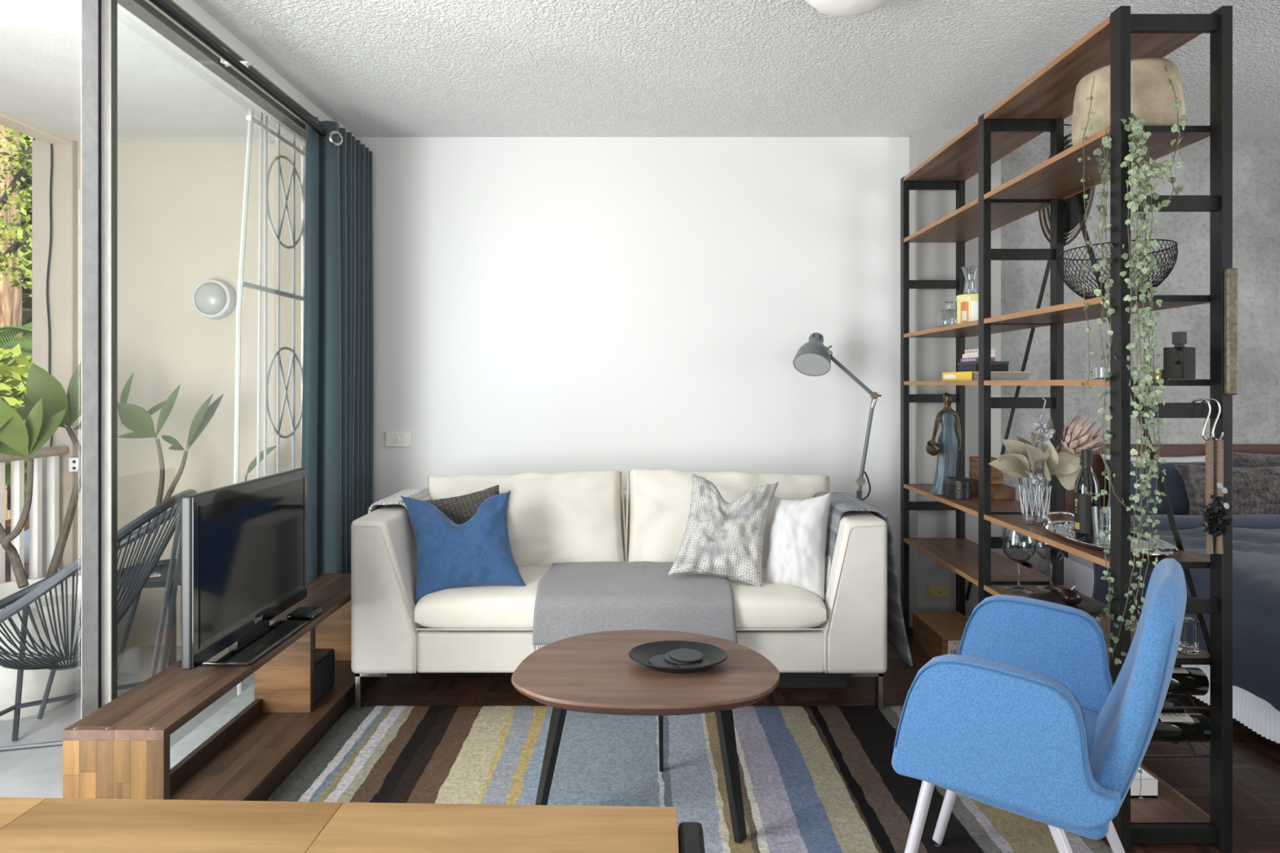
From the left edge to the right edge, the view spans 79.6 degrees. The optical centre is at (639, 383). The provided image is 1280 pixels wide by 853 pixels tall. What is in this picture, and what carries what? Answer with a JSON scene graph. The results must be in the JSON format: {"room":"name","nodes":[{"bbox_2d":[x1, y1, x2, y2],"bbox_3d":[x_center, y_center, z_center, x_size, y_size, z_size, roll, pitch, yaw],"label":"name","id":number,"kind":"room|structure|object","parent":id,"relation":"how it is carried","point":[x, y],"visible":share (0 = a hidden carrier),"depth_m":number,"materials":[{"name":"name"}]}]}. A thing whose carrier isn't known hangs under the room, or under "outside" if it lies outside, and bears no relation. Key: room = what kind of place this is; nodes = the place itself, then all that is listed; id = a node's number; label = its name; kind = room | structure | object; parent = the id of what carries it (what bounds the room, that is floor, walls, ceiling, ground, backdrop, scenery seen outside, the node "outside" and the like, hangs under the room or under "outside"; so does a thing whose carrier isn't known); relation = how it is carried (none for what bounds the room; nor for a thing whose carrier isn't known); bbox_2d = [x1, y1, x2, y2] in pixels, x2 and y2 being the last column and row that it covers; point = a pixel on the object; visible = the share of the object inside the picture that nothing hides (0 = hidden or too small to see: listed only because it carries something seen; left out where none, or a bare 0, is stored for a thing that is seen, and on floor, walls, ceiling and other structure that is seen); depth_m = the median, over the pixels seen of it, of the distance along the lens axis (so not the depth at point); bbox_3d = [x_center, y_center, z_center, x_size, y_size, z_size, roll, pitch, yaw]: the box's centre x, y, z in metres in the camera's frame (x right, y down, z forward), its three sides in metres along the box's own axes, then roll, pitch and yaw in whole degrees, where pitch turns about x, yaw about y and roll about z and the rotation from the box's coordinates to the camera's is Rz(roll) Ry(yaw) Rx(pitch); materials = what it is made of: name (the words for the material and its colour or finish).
{"room":"living room","nodes":[
{"label":"living room","id":0,"kind":"room"},
{"bbox_2d":[31,139,77,577],"bbox_3d":[-2.958,0.310,3.955,0.205,3.080,0.190,0,0,0],"label":"wall pier","id":1,"kind":"object","parent":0,"point":[63,271],"visible":0.35,"depth_m":3.86,"materials":[{"name":"paint"}]},
{"bbox_2d":[46,143,53,446],"bbox_3d":[-2.955,-0.454,3.845,0.035,1.662,0.009,0,0,0],"label":"cable","id":2,"kind":"object","parent":1,"relation":"attached to","point":[51,148],"visible":0.68,"depth_m":3.84,"materials":[{"name":"black rubber"}]},
{"bbox_2d":[0,646,254,798],"bbox_3d":[-2.290,1.391,0.450,1.460,0.117,6.900,0,0,0],"label":"floor","id":3,"kind":"structure","parent":0,"point":[34,772],"depth_m":2.92,"materials":[{"name":"concrete"}]},
{"bbox_2d":[0,445,68,582],"bbox_3d":[-2.900,0.822,1.430,0.070,1.023,4.860,0,0,0],"label":"balcony railing","id":4,"kind":"object","parent":3,"relation":"on","point":[51,453],"visible":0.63,"depth_m":3.68,"materials":[{"name":"metal"}]},
{"bbox_2d":[0,575,80,720],"bbox_3d":[-2.550,1.103,3.200,0.600,0.460,0.600,0,0,0],"label":"plant pot","id":5,"kind":"object","parent":3,"relation":"on","point":[67,682],"visible":0.36,"depth_m":3.05,"materials":[{"name":"ceramic"}]},
{"bbox_2d":[0,398,66,588],"bbox_3d":[-2.595,0.448,3.139,0.372,0.784,0.182,0,0,0],"label":"plumeria","id":6,"kind":"object","parent":5,"relation":"in","point":[18,438],"visible":1,"depth_m":3.13,"materials":[{"name":"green plant"}]},
{"bbox_2d":[15,362,80,577],"bbox_3d":[-2.501,0.371,3.305,0.504,1.009,0.163,0,0,11],"label":"plumeria","id":7,"kind":"object","parent":5,"relation":"in","point":[40,384],"visible":0.73,"depth_m":3.32,"materials":[{"name":"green plant"}]},
{"bbox_2d":[0,488,196,752],"bbox_3d":[-2.030,0.860,2.745,0.776,0.935,0.755,0,0,0],"label":"chair","id":8,"kind":"object","parent":3,"relation":"on","point":[20,600],"visible":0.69,"depth_m":2.76,"materials":[{"name":"grey"}]},
{"bbox_2d":[117,558,181,672],"bbox_3d":[-2.008,1.065,3.300,0.447,0.541,0.444,0,0,0],"label":"side table","id":9,"kind":"object","parent":3,"relation":"on","point":[160,581],"visible":0.12,"depth_m":3.22,"materials":[{"name":"grey"}]},
{"bbox_2d":[117,558,181,588],"bbox_3d":[-2.006,0.810,3.300,0.444,0.030,0.444,0,0,0],"label":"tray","id":10,"kind":"object","parent":9,"relation":"on","point":[160,581],"depth_m":3.22,"materials":[{"name":"grey"}]},
{"bbox_2d":[117,372,223,533],"bbox_3d":[-2.182,0.320,3.576,0.445,0.750,0.192,0,0,-15],"label":"plumeria","id":11,"kind":"object","parent":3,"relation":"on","point":[136,419],"visible":0.8,"depth_m":3.53,"materials":[{"name":"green plant"}]},
{"bbox_2d":[233,108,305,695],"bbox_3d":[-1.630,0.080,3.411,0.021,2.500,0.640,0,0,0],"label":"trellis","id":12,"kind":"object","parent":3,"relation":"on","point":[251,120],"visible":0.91,"depth_m":3.35,"materials":[{"name":"grey paint"}]},
{"bbox_2d":[0,0,302,142],"bbox_3d":[-2.240,-1.364,0.500,1.360,0.272,7.000,0,0,0],"label":"ceiling","id":13,"kind":"structure","parent":0,"point":[163,95],"depth_m":3.14,"materials":[{"name":"paint"}]},
{"bbox_2d":[77,142,305,646],"bbox_3d":[-2.160,0.110,3.975,1.400,2.680,0.150,0,0,0],"label":"wall","id":14,"kind":"structure","parent":0,"point":[180,204],"depth_m":3.90,"materials":[{"name":"paint"}]},
{"bbox_2d":[0,109,71,144],"bbox_3d":[-2.915,-1.256,0.500,0.110,0.108,7.000,0,0,0],"label":"trim","id":15,"kind":"structure","parent":14,"relation":"attached to","point":[8,120],"depth_m":3.65,"materials":[{"name":"beige paint"}]},
{"bbox_2d":[192,279,236,319],"bbox_3d":[-2.147,-0.427,3.850,0.202,0.202,0.096,0,0,0],"label":"light","id":16,"kind":"object","parent":14,"relation":"attached to","point":[213,299],"visible":1,"depth_m":3.83,"materials":[{"name":"grey"}]},
{"bbox_2d":[194,282,226,314],"bbox_3d":[-2.147,-0.427,3.830,0.162,0.162,0.056,0,0,0],"label":"diffuser","id":17,"kind":"object","parent":16,"relation":"attached to","point":[210,298],"depth_m":3.82,"materials":[{"name":"grey"}]},
{"bbox_2d":[336,121,355,137],"bbox_3d":[-1.510,0.040,3.836,0.100,2.620,0.231,0,0,0],"label":"wall","id":18,"kind":"structure","parent":0,"point":[340,125],"depth_m":3.78,"materials":[{"name":"white paint"}]},
{"bbox_2d":[80,0,309,769],"bbox_3d":[-1.529,-0.005,1.620,0.142,2.570,4.240,0,0,0],"label":"door","id":19,"kind":"structure","parent":18,"relation":"in","point":[99,18],"depth_m":2.12,"materials":[{"name":"grey metal"}]},
{"bbox_2d":[148,0,326,136],"bbox_3d":[-1.421,-1.136,1.220,0.122,0.108,4.440,0,0,0],"label":"curtain rod","id":20,"kind":"object","parent":19,"relation":"attached to","point":[227,59],"visible":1,"depth_m":2.65,"materials":[{"name":"black metal"}]},
{"bbox_2d":[301,115,373,648],"bbox_3d":[-1.389,0.028,3.611,0.161,2.385,0.564,0,0,3],"label":"curtain","id":21,"kind":"object","parent":20,"relation":"hanging from","point":[337,445],"visible":0.74,"depth_m":3.41,"materials":[{"name":"teal fabric"}]},
{"bbox_2d":[169,0,333,121],"bbox_3d":[-1.492,-1.242,0.350,0.025,0.055,7.200,0,0,0],"label":"trim","id":22,"kind":"structure","parent":18,"relation":"attached to","point":[189,7],"depth_m":2.89,"materials":[{"name":"white paint"}]},
{"bbox_2d":[193,0,1279,137],"bbox_3d":[1.575,-1.395,0.400,6.250,0.250,7.400,0,0,0],"label":"ceiling","id":23,"kind":"structure","parent":0,"point":[375,68],"depth_m":2.99,"materials":[{"name":"white"}]},
{"bbox_2d":[805,0,889,17],"bbox_3d":[0.660,-1.221,2.380,0.310,0.098,0.310,0,0,0],"label":"ceiling light","id":24,"kind":"object","parent":23,"relation":"attached to","point":[842,8],"visible":1,"depth_m":2.40,"materials":[{"name":"white glass"}]},
{"bbox_2d":[293,637,1279,852],"bbox_3d":[1.600,1.310,0.335,6.200,0.120,7.270,0,0,0],"label":"floor","id":25,"kind":"structure","parent":0,"point":[1255,761],"depth_m":2.91,"materials":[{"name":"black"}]},
{"bbox_2d":[62,573,377,801],"bbox_3d":[-1.249,1.032,2.553,0.258,0.436,1.494,0,0,0],"label":"tv stand","id":26,"kind":"object","parent":25,"relation":"on","point":[121,749],"visible":0.7,"depth_m":2.29,"materials":[{"name":"brown wood"}]},
{"bbox_2d":[177,467,307,670],"bbox_3d":[-1.231,0.562,2.466,0.208,0.505,0.727,0,0,0],"label":"television","id":27,"kind":"object","parent":26,"relation":"on","point":[244,544],"visible":1,"depth_m":2.35,"materials":[{"name":"black plastic"}]},
{"bbox_2d":[286,607,321,620],"bbox_3d":[-1.171,0.803,2.683,0.088,0.023,0.095,0,0,0],"label":"box","id":28,"kind":"object","parent":26,"relation":"on","point":[300,613],"visible":0.98,"depth_m":2.65,"materials":[{"name":"black plastic"}]},
{"bbox_2d":[314,648,334,702],"bbox_3d":[-1.263,1.104,2.893,0.144,0.141,0.215,0,0,0],"label":"speaker box","id":29,"kind":"object","parent":26,"relation":"on","point":[324,659],"visible":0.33,"depth_m":2.91,"materials":[{"name":"black plastic"}]},
{"bbox_2d":[351,468,887,711],"bbox_3d":[-0.079,0.812,3.360,2.023,0.850,1.021,0,0,0],"label":"sofa","id":30,"kind":"object","parent":25,"relation":"on","point":[576,516],"visible":0.52,"depth_m":2.90,"materials":[{"name":"beige fabric"}]},
{"bbox_2d":[368,488,431,513],"bbox_3d":[-0.997,0.640,3.335,0.241,0.322,0.432,0,0,0],"label":"striped throw","id":31,"kind":"object","parent":30,"relation":"on","point":[421,494],"visible":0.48,"depth_m":3.30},
{"bbox_2d":[400,490,526,604],"bbox_3d":[-0.711,0.645,3.054,0.549,0.413,0.230,0,0,0],"label":"cushion","id":32,"kind":"object","parent":30,"relation":"on","point":[477,551],"visible":0.98,"depth_m":2.98,"materials":[{"name":"fabric"}]},
{"bbox_2d":[422,484,519,569],"bbox_3d":[-0.756,0.657,3.276,0.498,0.436,0.157,0,0,0],"label":"knit cushion","id":33,"kind":"object","parent":30,"relation":"on","point":[460,509],"visible":0.19,"depth_m":3.28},
{"bbox_2d":[427,470,625,566],"bbox_3d":[-0.520,0.635,3.456,0.927,0.484,0.331,0,0,0],"label":"cushion","id":34,"kind":"object","parent":30,"relation":"on","point":[570,516],"depth_m":3.37,"materials":[{"name":"beige fabric"}]},
{"bbox_2d":[414,553,826,631],"bbox_3d":[-0.073,0.861,3.240,1.538,0.167,0.770,0,0,0],"label":"seat cushion","id":35,"kind":"object","parent":30,"relation":"on","point":[771,606],"depth_m":2.86,"materials":[{"name":"beige fabric"}]},
{"bbox_2d":[532,561,737,651],"bbox_3d":[-0.018,0.889,3.063,0.756,0.256,0.495,0,0,0],"label":"throw","id":36,"kind":"object","parent":30,"relation":"on","point":[572,599],"visible":0.68,"depth_m":2.85,"materials":[{"name":"fabric"}]},
{"bbox_2d":[667,473,777,586],"bbox_3d":[0.339,0.589,3.083,0.464,0.434,0.242,0,0,0],"label":"patterned cushion","id":37,"kind":"object","parent":30,"relation":"on","point":[722,538],"visible":1,"depth_m":3.02,"materials":[{"name":"fabric"}]},
{"bbox_2d":[626,468,828,567],"bbox_3d":[0.406,0.632,3.453,0.936,0.490,0.335,0,0,0],"label":"cushion","id":38,"kind":"object","parent":30,"relation":"on","point":[660,499],"depth_m":3.41,"materials":[{"name":"beige fabric"}]},
{"bbox_2d":[764,491,831,601],"bbox_3d":[0.631,0.633,3.075,0.254,0.409,0.217,0,0,26],"label":"cushion","id":39,"kind":"object","parent":30,"relation":"on","point":[797,540],"visible":0.98,"depth_m":3.01,"materials":[{"name":"white fabric"}]},
{"bbox_2d":[813,492,913,666],"bbox_3d":[0.886,0.786,3.192,0.347,0.612,0.457,0,0,0],"label":"throw","id":40,"kind":"object","parent":30,"relation":"on","point":[841,503],"visible":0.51,"depth_m":3.02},
{"bbox_2d":[265,705,1112,852],"bbox_3d":[0.072,1.241,1.859,2.380,0.018,2.217,0,0,0],"label":"striped rug","id":41,"kind":"object","parent":25,"relation":"on","point":[814,779],"visible":0.64,"depth_m":2.43,"materials":[{"name":"fabric"}]},
{"bbox_2d":[0,797,705,852],"bbox_3d":[-0.512,0.866,0.573,1.183,0.731,0.730,0,0,0],"label":"table","id":42,"kind":"object","parent":41,"relation":"on","point":[27,824],"visible":1,"depth_m":0.87,"materials":[{"name":"brown wood"}]},
{"bbox_2d":[511,629,779,843],"bbox_3d":[0.019,1.032,2.287,0.767,0.405,0.613,0,0,0],"label":"coffee table","id":43,"kind":"object","parent":41,"relation":"on","point":[593,673],"visible":0.91,"depth_m":2.13,"materials":[{"name":"brown wood"}]},
{"bbox_2d":[628,640,727,673],"bbox_3d":[0.112,0.813,2.268,0.292,0.034,0.230,0,0,0],"label":"dish","id":44,"kind":"object","parent":43,"relation":"on","point":[642,654],"visible":0.76,"depth_m":2.31,"materials":[{"name":"black"}]},
{"bbox_2d":[648,654,679,667],"bbox_3d":[0.077,0.816,2.256,0.099,0.007,0.099,0,0,32],"label":"coaster","id":45,"kind":"object","parent":44,"relation":"in","point":[659,660],"visible":0.7,"depth_m":2.24,"materials":[{"name":"grey stone"}]},
{"bbox_2d":[676,657,710,671],"bbox_3d":[0.157,0.816,2.238,0.099,0.007,0.099,0,0,-45],"label":"coaster","id":46,"kind":"object","parent":44,"relation":"on","point":[703,662],"visible":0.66,"depth_m":2.23,"materials":[{"name":"grey stone"}]},
{"bbox_2d":[663,651,695,664],"bbox_3d":[0.120,0.809,2.272,0.099,0.008,0.099,0,0,32],"label":"coaster","id":47,"kind":"object","parent":46,"relation":"on","point":[667,656],"visible":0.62,"depth_m":2.24,"materials":[{"name":"grey stone"}]},
{"bbox_2d":[670,648,703,662],"bbox_3d":[0.138,0.803,2.274,0.099,0.007,0.099,0,0,32],"label":"coaster","id":48,"kind":"object","parent":47,"relation":"on","point":[685,655],"visible":1,"depth_m":2.27,"materials":[{"name":"grey stone"}]},
{"bbox_2d":[891,558,1186,852],"bbox_3d":[0.901,0.808,1.747,0.558,0.857,0.609,0,0,35],"label":"armchair","id":49,"kind":"object","parent":41,"relation":"on","point":[1028,718],"visible":1,"depth_m":1.54,"materials":[{"name":"blue fabric"}]},
{"bbox_2d":[776,671,847,688],"bbox_3d":[0.703,1.181,3.325,0.303,0.138,0.358,0,0,0],"label":"storage box","id":50,"kind":"object","parent":25,"relation":"on","point":[787,680],"visible":0.08,"depth_m":3.15,"materials":[{"name":"fabric"}]},
{"bbox_2d":[793,332,881,501],"bbox_3d":[0.950,0.501,3.698,0.462,1.497,0.240,0,0,-11],"label":"floor lamp","id":51,"kind":"object","parent":25,"relation":"on","point":[813,358],"visible":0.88,"depth_m":3.68,"materials":[{"name":"grey metal"}]},
{"bbox_2d":[911,611,968,658],"bbox_3d":[1.433,1.178,3.541,0.227,0.144,0.378,0,0,0],"label":"wooden crate","id":52,"kind":"object","parent":25,"relation":"on","point":[936,633],"visible":0.56,"depth_m":3.53,"materials":[{"name":"brown wood"}]},
{"bbox_2d":[900,5,1238,852],"bbox_3d":[1.437,0.120,2.904,0.310,2.258,1.752,0,0,0],"label":"shelving unit","id":53,"kind":"object","parent":25,"relation":"on","point":[1042,104],"depth_m":2.28,"materials":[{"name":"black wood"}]},
{"bbox_2d":[925,392,961,494],"bbox_3d":[1.324,0.263,3.389,0.185,0.447,0.091,0,0,-25],"label":"statuette","id":54,"kind":"object","parent":53,"relation":"on","point":[947,449],"visible":1,"depth_m":3.38,"materials":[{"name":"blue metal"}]},
{"bbox_2d":[946,476,972,499],"bbox_3d":[1.362,0.444,3.278,0.098,0.084,0.135,0,0,0],"label":"case","id":55,"kind":"object","parent":53,"relation":"on","point":[957,487],"visible":1,"depth_m":3.23,"materials":[{"name":"black"}]},
{"bbox_2d":[955,293,991,324],"bbox_3d":[1.400,-0.307,3.220,0.139,0.129,0.139,0,0,0],"label":"tin","id":56,"kind":"object","parent":53,"relation":"on","point":[967,304],"visible":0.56,"depth_m":3.17,"materials":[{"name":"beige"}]},
{"bbox_2d":[942,371,1031,381],"bbox_3d":[1.456,-0.031,3.248,0.242,0.037,0.295,0,0,0],"label":"book","id":57,"kind":"object","parent":53,"relation":"on","point":[963,375],"visible":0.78,"depth_m":3.10,"materials":[{"name":"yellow paper"}]},
{"bbox_2d":[957,361,1008,372],"bbox_3d":[1.433,-0.071,3.210,0.135,0.041,0.180,0,0,0],"label":"box","id":58,"kind":"object","parent":57,"relation":"on","point":[967,366],"visible":0.76,"depth_m":3.12,"materials":[{"name":"black plastic"}]},
{"bbox_2d":[972,481,1015,499],"bbox_3d":[1.530,0.460,3.340,0.091,0.052,0.240,0,0,0],"label":"wooden block","id":59,"kind":"object","parent":53,"relation":"on","point":[998,491],"visible":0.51,"depth_m":3.22,"materials":[{"name":"brown wood"}]},
{"bbox_2d":[968,456,1003,484],"bbox_3d":[1.525,0.380,3.385,0.094,0.108,0.130,0,0,0],"label":"wooden block","id":60,"kind":"object","parent":59,"relation":"on","point":[997,476],"visible":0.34,"depth_m":3.36,"materials":[{"name":"brown wood"}]},
{"bbox_2d":[1000,527,1036,594],"bbox_3d":[1.375,0.637,2.789,0.116,0.226,0.116,0,0,0],"label":"wine glass","id":61,"kind":"object","parent":53,"relation":"on","point":[1006,588],"visible":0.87,"depth_m":2.78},
{"bbox_2d":[1017,476,1052,524],"bbox_3d":[1.368,0.404,2.660,0.107,0.165,0.107,0,0,0],"label":"crystal vase","id":62,"kind":"object","parent":53,"relation":"on","point":[1022,500],"visible":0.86,"depth_m":2.65,"materials":[{"name":"clear glass"}]},
{"bbox_2d":[988,397,1110,522],"bbox_3d":[1.394,0.264,2.620,0.420,0.433,0.171,0,0,0],"label":"bouquet","id":63,"kind":"object","parent":62,"relation":"in","point":[1037,460],"visible":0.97,"depth_m":2.62,"materials":[{"name":"beige plant"}]},
{"bbox_2d":[1033,539,1067,592],"bbox_3d":[1.500,0.637,2.801,0.116,0.226,0.116,0,0,0],"label":"wine glass","id":64,"kind":"object","parent":53,"relation":"on","point":[1041,588],"visible":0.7,"depth_m":2.80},
{"bbox_2d":[1038,124,1095,245],"bbox_3d":[1.609,-0.748,2.886,0.048,0.460,0.416,0,0,3],"label":"disc","id":65,"kind":"object","parent":53,"relation":"hanging from","point":[1072,228],"visible":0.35,"depth_m":2.88,"materials":[{"name":"black"}]},
{"bbox_2d":[1026,592,1107,613],"bbox_3d":[1.435,0.742,2.585,0.238,0.016,0.238,0,0,0],"label":"plate","id":66,"kind":"object","parent":53,"relation":"on","point":[1088,605],"visible":0.49,"depth_m":2.60,"materials":[{"name":"black paint"}]},
{"bbox_2d":[1059,585,1082,604],"bbox_3d":[1.447,0.710,2.581,0.067,0.067,0.062,0,0,0],"label":"pomegranate","id":67,"kind":"object","parent":66,"relation":"on","point":[1070,596],"visible":1,"depth_m":2.56,"materials":[{"name":"black"}]},
{"bbox_2d":[1043,511,1178,557],"bbox_3d":[1.430,0.462,2.365,0.266,0.049,0.530,0,0,0],"label":"tray","id":68,"kind":"object","parent":53,"relation":"on","point":[1064,530],"visible":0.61,"depth_m":2.35,"materials":[{"name":"silver"}]},
{"bbox_2d":[1074,449,1100,543],"bbox_3d":[1.365,0.342,2.345,0.069,0.281,0.068,0,0,0],"label":"wine bottle","id":69,"kind":"object","parent":68,"relation":"on","point":[1086,482],"visible":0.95,"depth_m":2.32,"materials":[{"name":"black glass"}]},
{"bbox_2d":[1057,239,1177,299],"bbox_3d":[1.425,-0.323,2.305,0.290,0.159,0.352,0,0,0],"label":"wire basket","id":70,"kind":"object","parent":53,"relation":"on","point":[1161,280],"visible":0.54,"depth_m":2.27,"materials":[{"name":"black metal"}]},
{"bbox_2d":[1071,57,1186,145],"bbox_3d":[1.432,-0.807,2.264,0.284,0.204,0.284,0,0,0],"label":"pot","id":71,"kind":"object","parent":53,"relation":"on","point":[1152,92],"depth_m":2.14,"materials":[{"name":"ceramic"}]},
{"bbox_2d":[1071,57,1187,802],"bbox_3d":[1.393,0.096,2.181,0.284,2.011,0.465,0,0,27],"label":"potted plant","id":72,"kind":"object","parent":53,"relation":"on","point":[1157,93],"visible":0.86,"depth_m":2.03,"materials":[{"name":"plant"}]},
{"bbox_2d":[1130,766,1157,797],"bbox_3d":[1.400,1.174,2.391,0.200,0.051,0.338,0,0,0],"label":"box","id":73,"kind":"object","parent":53,"relation":"on","point":[1148,783],"visible":0.09,"depth_m":2.23,"materials":[{"name":"white paper"}]},
{"bbox_2d":[1160,698,1186,713],"bbox_3d":[1.426,0.958,2.246,0.301,0.077,0.074,0,0,0],"label":"wine bottle","id":74,"kind":"object","parent":53,"relation":"on","point":[1168,702],"visible":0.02,"depth_m":2.22,"materials":[{"name":"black glass"}]},
{"bbox_2d":[1163,331,1195,378],"bbox_3d":[1.503,-0.079,2.140,0.056,0.131,0.056,0,0,-29],"label":"black flacon","id":75,"kind":"object","parent":53,"relation":"on","point":[1179,361],"visible":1,"depth_m":2.12,"materials":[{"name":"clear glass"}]},
{"bbox_2d":[1150,712,1209,742],"bbox_3d":[1.426,0.958,2.141,0.301,0.077,0.074,0,0,0],"label":"wine bottle","id":76,"kind":"object","parent":53,"relation":"on","point":[1171,726],"visible":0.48,"depth_m":2.11,"materials":[{"name":"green glass"}]},
{"bbox_2d":[1166,666,1208,695],"bbox_3d":[1.415,0.828,2.141,0.301,0.077,0.074,0,0,0],"label":"wine bottle","id":77,"kind":"object","parent":53,"relation":"on","point":[1193,681],"visible":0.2,"depth_m":2.11,"materials":[{"name":"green glass"}]},
{"bbox_2d":[1177,617,1199,653],"bbox_3d":[1.530,0.702,2.144,0.038,0.095,0.038,0,0,0],"label":"bud vase","id":78,"kind":"object","parent":53,"relation":"on","point":[1188,643],"visible":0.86,"depth_m":2.12,"materials":[{"name":"clear glass"}]},
{"bbox_2d":[1191,398,1213,440],"bbox_3d":[1.501,0.095,2.054,0.053,0.113,0.024,0,0,44],"label":"hook","id":79,"kind":"object","parent":53,"relation":"hanging from","point":[1197,399],"visible":1,"depth_m":2.04,"materials":[{"name":"grey"}]},
{"bbox_2d":[1204,438,1213,554],"bbox_3d":[1.515,0.298,2.044,0.021,0.306,0.019,0,0,-23],"label":"rope","id":80,"kind":"object","parent":79,"relation":"hanging from","point":[1209,466],"visible":0.74,"depth_m":2.04,"materials":[{"name":"brown"}]},
{"bbox_2d":[1200,398,1223,440],"bbox_3d":[1.527,0.095,2.054,0.053,0.113,0.024,0,0,44],"label":"hook","id":81,"kind":"object","parent":53,"relation":"hanging from","point":[1207,399],"visible":1,"depth_m":2.04,"materials":[{"name":"grey"}]},
{"bbox_2d":[1199,432,1233,537],"bbox_3d":[1.509,0.266,2.013,0.082,0.276,0.037,0,0,0],"label":"bunch","id":82,"kind":"object","parent":81,"relation":"hanging from","point":[1218,522],"visible":1,"depth_m":2.01,"materials":[{"name":"black plant"}]},
{"bbox_2d":[1214,438,1223,554],"bbox_3d":[1.541,0.298,2.044,0.021,0.306,0.019,0,0,-23],"label":"rope","id":83,"kind":"object","parent":81,"relation":"hanging from","point":[1220,443],"visible":0.5,"depth_m":2.04,"materials":[{"name":"brown"}]},
{"bbox_2d":[1063,444,1279,748],"bbox_3d":[3.251,0.770,2.831,2.498,0.920,2.227,0,0,0],"label":"bed","id":84,"kind":"object","parent":25,"relation":"on","point":[1255,537],"visible":0.34,"depth_m":2.79,"materials":[{"name":"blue fabric"}]},
{"bbox_2d":[1100,453,1205,515],"bbox_3d":[2.610,0.500,3.814,0.620,0.301,0.138,0,0,0],"label":"pillow","id":85,"kind":"object","parent":84,"relation":"on","point":[1200,458],"visible":0.06,"depth_m":3.80,"materials":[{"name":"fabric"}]},
{"bbox_2d":[1104,459,1240,515],"bbox_3d":[2.620,0.520,3.729,0.680,0.300,0.166,0,0,0],"label":"pillow","id":86,"kind":"object","parent":84,"relation":"on","point":[1174,483],"visible":0.26,"depth_m":3.67,"materials":[{"name":"fabric"}]},
{"bbox_2d":[1091,526,1279,711],"bbox_3d":[2.979,0.830,2.580,1.955,0.438,1.724,0,0,0],"label":"duvet","id":87,"kind":"object","parent":84,"relation":"on","point":[1255,549],"depth_m":2.64,"materials":[{"name":"blue fabric"}]},
{"bbox_2d":[1172,462,1279,515],"bbox_3d":[2.860,0.522,3.553,0.724,0.328,0.227,0,0,0],"label":"cushion","id":88,"kind":"object","parent":84,"relation":"on","point":[1255,491],"visible":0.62,"depth_m":3.50,"materials":[{"name":"fabric"}]},
{"bbox_2d":[1232,451,1279,467],"bbox_3d":[3.179,0.490,3.714,0.609,0.344,0.177,0,0,2],"label":"cushion","id":89,"kind":"object","parent":84,"relation":"on","point":[1245,460],"visible":0.28,"depth_m":3.71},
{"bbox_2d":[355,137,1279,595],"bbox_3d":[1.570,0.040,4.025,6.260,2.620,0.150,0,0,0],"label":"wall","id":90,"kind":"structure","parent":0,"point":[542,304],"depth_m":3.95,"materials":[{"name":"white paint"}]},
{"bbox_2d":[385,431,411,446],"bbox_3d":[-1.240,0.283,3.941,0.132,0.080,0.018,0,0,0],"label":"light switch","id":91,"kind":"object","parent":90,"relation":"attached to","point":[393,438],"visible":1,"depth_m":3.94,"materials":[{"name":"white plastic"}]},
{"bbox_2d":[909,128,1000,626],"bbox_3d":[1.593,-0.005,3.890,0.415,2.530,0.121,0,0,0],"label":"wall","id":92,"kind":"structure","parent":0,"point":[929,357],"depth_m":3.83,"materials":[{"name":"grey paint"}]},
{"bbox_2d":[927,584,951,599],"bbox_3d":[1.489,1.034,3.820,0.112,0.072,0.021,0,0,0],"label":"wall socket","id":93,"kind":"object","parent":92,"relation":"attached to","point":[934,591],"visible":1,"depth_m":3.81,"materials":[{"name":"beige plastic"}]},
{"label":"outside","id":94,"kind":"structure","parent":0,"visible":0},
{"bbox_2d":[4,492,29,582],"bbox_3d":[-16.500,1.874,9.000,27.000,0.791,34.000,0,0,0],"label":"ground","id":95,"kind":"structure","parent":94,"point":[7,522],"depth_m":7.76,"materials":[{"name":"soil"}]},
{"bbox_2d":[0,124,22,519],"bbox_3d":[-8.725,-1.800,9.297,2.064,7.500,1.938,0,0,0],"label":"palm tree","id":96,"kind":"object","parent":95,"relation":"on","point":[11,298],"visible":0.17,"depth_m":9.42,"materials":[{"name":"green plant"}]},
{"bbox_2d":[0,342,31,510],"bbox_3d":[-5.194,0.341,6.185,1.038,1.347,0.757,0,0,0],"label":"shrub","id":97,"kind":"object","parent":95,"relation":"on","point":[13,379],"visible":0.23,"depth_m":6.10,"materials":[{"name":"green plant"}]},
{"bbox_2d":[0,322,31,368],"bbox_3d":[-5.524,-0.025,6.827,1.211,1.151,0.258,0,0,14],"label":"young palm","id":98,"kind":"object","parent":95,"relation":"on","point":[8,333],"visible":0.18,"depth_m":6.75,"materials":[{"name":"green plant"}]},
{"bbox_2d":[0,126,36,297],"bbox_3d":[-6.332,-0.401,7.231,1.544,4.719,0.869,0,0,-20],"label":"tree","id":99,"kind":"object","parent":95,"relation":"on","point":[23,233],"visible":0.65,"depth_m":7.27,"materials":[{"name":"green plant"}]},
{"bbox_2d":[24,528,29,578],"bbox_3d":[-3.599,1.222,4.600,0.230,0.735,0.230,0,0,0],"label":"globe lamp","id":100,"kind":"object","parent":95,"relation":"on","point":[26,532],"visible":0.1,"depth_m":4.50,"materials":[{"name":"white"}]},
{"bbox_2d":[19,135,35,368],"bbox_3d":[-10.862,-2.139,15.664,13.663,9.254,4.846,0,0,0],"label":"hedge","id":101,"kind":"object","parent":95,"relation":"on","point":[26,301],"visible":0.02,"depth_m":14.67,"materials":[{"name":"green plant"}]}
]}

